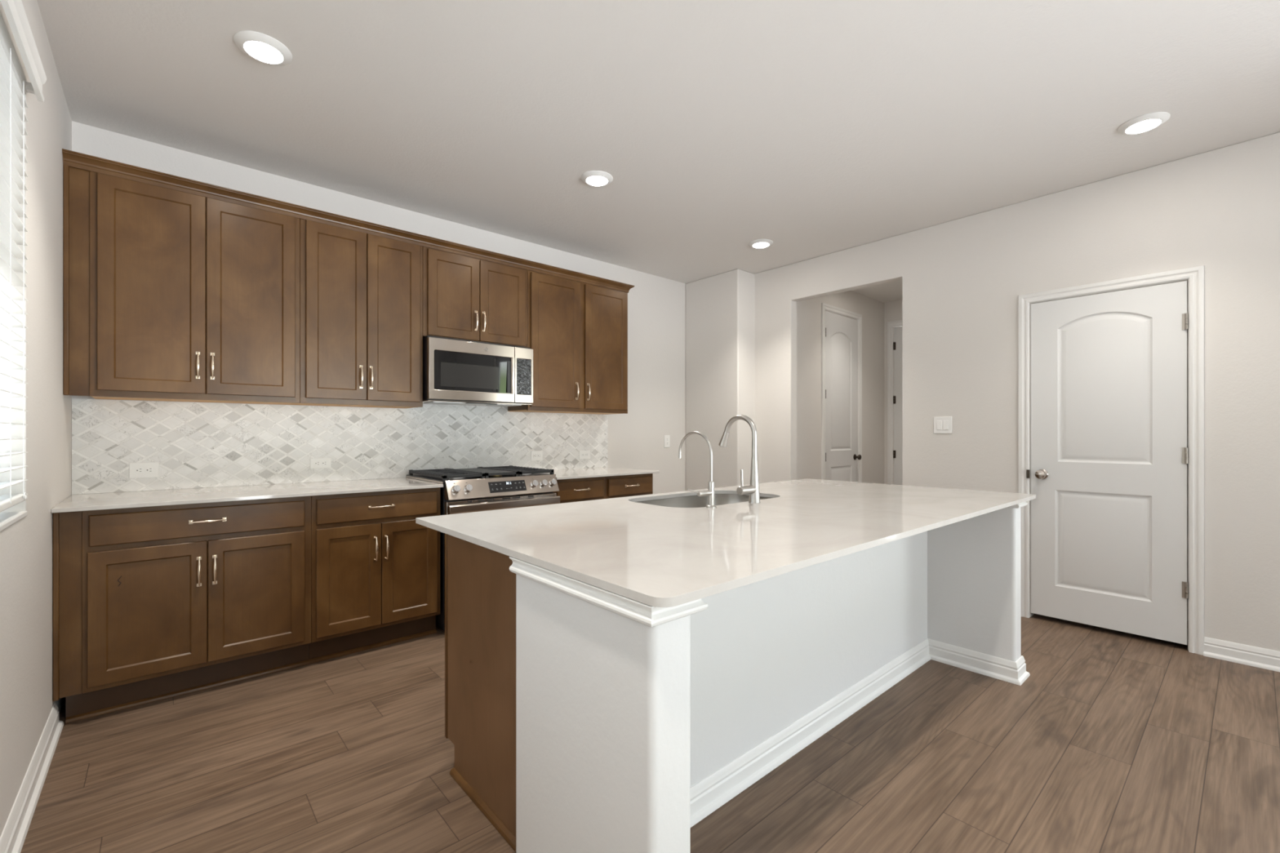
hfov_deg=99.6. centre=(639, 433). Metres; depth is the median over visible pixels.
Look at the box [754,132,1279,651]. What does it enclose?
wall
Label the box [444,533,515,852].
base cabinet
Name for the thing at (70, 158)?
crown molding
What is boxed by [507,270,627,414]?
upper cabinet
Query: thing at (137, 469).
receptacle
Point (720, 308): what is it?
wall
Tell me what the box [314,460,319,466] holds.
receptacle
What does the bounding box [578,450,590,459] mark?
wall outlet
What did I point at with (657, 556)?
countertop
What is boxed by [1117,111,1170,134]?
recessed light
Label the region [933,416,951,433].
light switch
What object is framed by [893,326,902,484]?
door
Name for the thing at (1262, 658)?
baseboard
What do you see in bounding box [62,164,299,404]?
upper cabinet
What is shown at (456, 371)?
microwave
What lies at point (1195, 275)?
trim
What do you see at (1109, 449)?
door
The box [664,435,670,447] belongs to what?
wall outlet
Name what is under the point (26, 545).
wall
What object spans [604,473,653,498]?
base cabinet
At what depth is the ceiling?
2.50 m
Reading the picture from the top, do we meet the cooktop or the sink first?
the cooktop
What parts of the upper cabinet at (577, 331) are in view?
door, panel, rail, handle, handle, door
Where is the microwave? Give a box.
[422,335,533,407]
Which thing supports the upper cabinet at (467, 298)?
attached to the wall at (656, 305)
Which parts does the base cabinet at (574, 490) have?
handle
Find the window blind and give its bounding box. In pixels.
[0,0,46,512]
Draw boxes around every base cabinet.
[53,496,311,717]
[308,487,439,659]
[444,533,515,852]
[554,476,604,503]
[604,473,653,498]
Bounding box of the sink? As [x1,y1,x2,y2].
[636,493,770,507]
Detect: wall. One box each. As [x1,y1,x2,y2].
[0,0,71,836]
[71,120,685,493]
[685,268,754,490]
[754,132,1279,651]
[796,290,884,484]
[884,299,902,484]
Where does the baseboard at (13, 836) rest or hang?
attached to the wall at (26, 545)
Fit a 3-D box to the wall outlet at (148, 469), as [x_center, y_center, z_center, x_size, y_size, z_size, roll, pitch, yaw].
[-2.607,0.191,2.845,0.116,0.081,0.009,0,0,-41]
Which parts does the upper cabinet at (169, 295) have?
door, panel, rail, handle, handle, door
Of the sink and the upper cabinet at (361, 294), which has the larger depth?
the upper cabinet at (361, 294)
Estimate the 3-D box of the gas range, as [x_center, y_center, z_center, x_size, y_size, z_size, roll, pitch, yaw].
[-1.074,0.730,3.712,0.792,0.968,0.733,0,0,-41]
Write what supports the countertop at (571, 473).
on the base cabinet at (624, 486)
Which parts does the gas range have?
edge trim, knob, knob, oven door, control panel, handle, knob, knob, knob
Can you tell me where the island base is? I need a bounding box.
[509,502,1030,852]
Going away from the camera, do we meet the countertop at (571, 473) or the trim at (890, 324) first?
the countertop at (571, 473)
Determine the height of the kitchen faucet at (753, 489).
0.387 m
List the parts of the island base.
cap molding, baseboard, cap molding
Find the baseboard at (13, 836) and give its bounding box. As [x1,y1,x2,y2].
[0,702,63,852]
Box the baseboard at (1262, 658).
[1203,636,1279,671]
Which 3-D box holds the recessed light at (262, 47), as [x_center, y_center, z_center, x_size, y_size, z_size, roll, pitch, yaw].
[-1.513,-1.541,2.176,0.194,0.018,0.194,0,0,-41]
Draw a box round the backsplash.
[71,398,607,494]
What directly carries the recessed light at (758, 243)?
in the ceiling
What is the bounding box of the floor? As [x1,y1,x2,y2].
[20,613,1279,852]
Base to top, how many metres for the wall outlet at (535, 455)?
0.079 m
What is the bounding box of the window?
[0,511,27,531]
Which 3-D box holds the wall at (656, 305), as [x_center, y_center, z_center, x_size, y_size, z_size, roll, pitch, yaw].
[-1.109,-0.168,4.266,4.896,2.765,0.120,0,0,-41]
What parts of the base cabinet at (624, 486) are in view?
handle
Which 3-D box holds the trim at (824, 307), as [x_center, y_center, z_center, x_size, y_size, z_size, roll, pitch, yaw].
[2.148,-0.053,5.728,0.833,2.536,0.020,0,0,-41]
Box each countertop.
[51,477,443,513]
[415,478,1035,607]
[543,466,659,479]
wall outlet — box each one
[128,462,159,478]
[310,457,331,468]
[530,450,542,460]
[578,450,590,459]
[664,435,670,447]
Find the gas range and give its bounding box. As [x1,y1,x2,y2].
[405,465,559,631]
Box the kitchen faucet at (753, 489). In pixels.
[718,414,759,502]
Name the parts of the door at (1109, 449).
latch plate, knob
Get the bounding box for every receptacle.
[134,466,143,473]
[145,466,153,473]
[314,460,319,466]
[321,460,327,466]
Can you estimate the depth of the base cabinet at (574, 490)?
3.92 m
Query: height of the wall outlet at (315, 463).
0.065 m
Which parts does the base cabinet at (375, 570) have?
door, handle, drawer, handle, handle, door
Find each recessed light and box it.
[233,30,292,65]
[581,170,613,186]
[748,239,773,248]
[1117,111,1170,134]
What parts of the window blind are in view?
ladder cord, rail, ladder cord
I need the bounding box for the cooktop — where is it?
[406,473,555,484]
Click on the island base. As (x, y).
(637, 722)
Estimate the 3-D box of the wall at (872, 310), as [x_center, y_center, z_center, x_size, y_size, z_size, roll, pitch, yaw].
[2.138,-0.168,5.806,2.097,2.765,0.110,0,0,-41]
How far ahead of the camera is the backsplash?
3.31 m
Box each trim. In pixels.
[65,629,436,723]
[821,302,862,482]
[887,320,902,484]
[1017,265,1204,655]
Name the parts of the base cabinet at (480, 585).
frame, shoe molding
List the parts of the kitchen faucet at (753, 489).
spout, lever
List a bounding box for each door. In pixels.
[825,311,861,482]
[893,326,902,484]
[1026,280,1188,644]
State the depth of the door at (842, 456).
5.72 m
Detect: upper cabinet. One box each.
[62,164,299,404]
[292,218,422,408]
[422,246,527,346]
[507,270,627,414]
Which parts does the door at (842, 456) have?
knob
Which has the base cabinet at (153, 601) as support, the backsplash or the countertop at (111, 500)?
the countertop at (111, 500)
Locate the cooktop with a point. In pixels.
(501, 477)
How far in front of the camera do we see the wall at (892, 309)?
6.37 m
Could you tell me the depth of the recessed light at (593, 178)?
3.25 m
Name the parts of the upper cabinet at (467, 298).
door, rail, handle, handle, door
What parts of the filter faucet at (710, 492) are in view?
spout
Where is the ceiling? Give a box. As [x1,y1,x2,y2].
[36,0,1279,302]
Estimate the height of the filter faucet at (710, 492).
0.311 m
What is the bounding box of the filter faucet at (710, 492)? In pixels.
[678,431,716,507]
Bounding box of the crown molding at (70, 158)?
[62,148,634,293]
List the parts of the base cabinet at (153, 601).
door, drawer, handle, handle, handle, door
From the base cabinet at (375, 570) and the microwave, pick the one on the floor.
the base cabinet at (375, 570)
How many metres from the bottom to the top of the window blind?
1.402 m
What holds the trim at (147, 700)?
attached to the base cabinet at (153, 601)
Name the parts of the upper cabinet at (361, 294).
door, panel, handle, rail, handle, door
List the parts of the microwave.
plate, handle, control panel, keypad glass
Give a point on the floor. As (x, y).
(1113, 741)

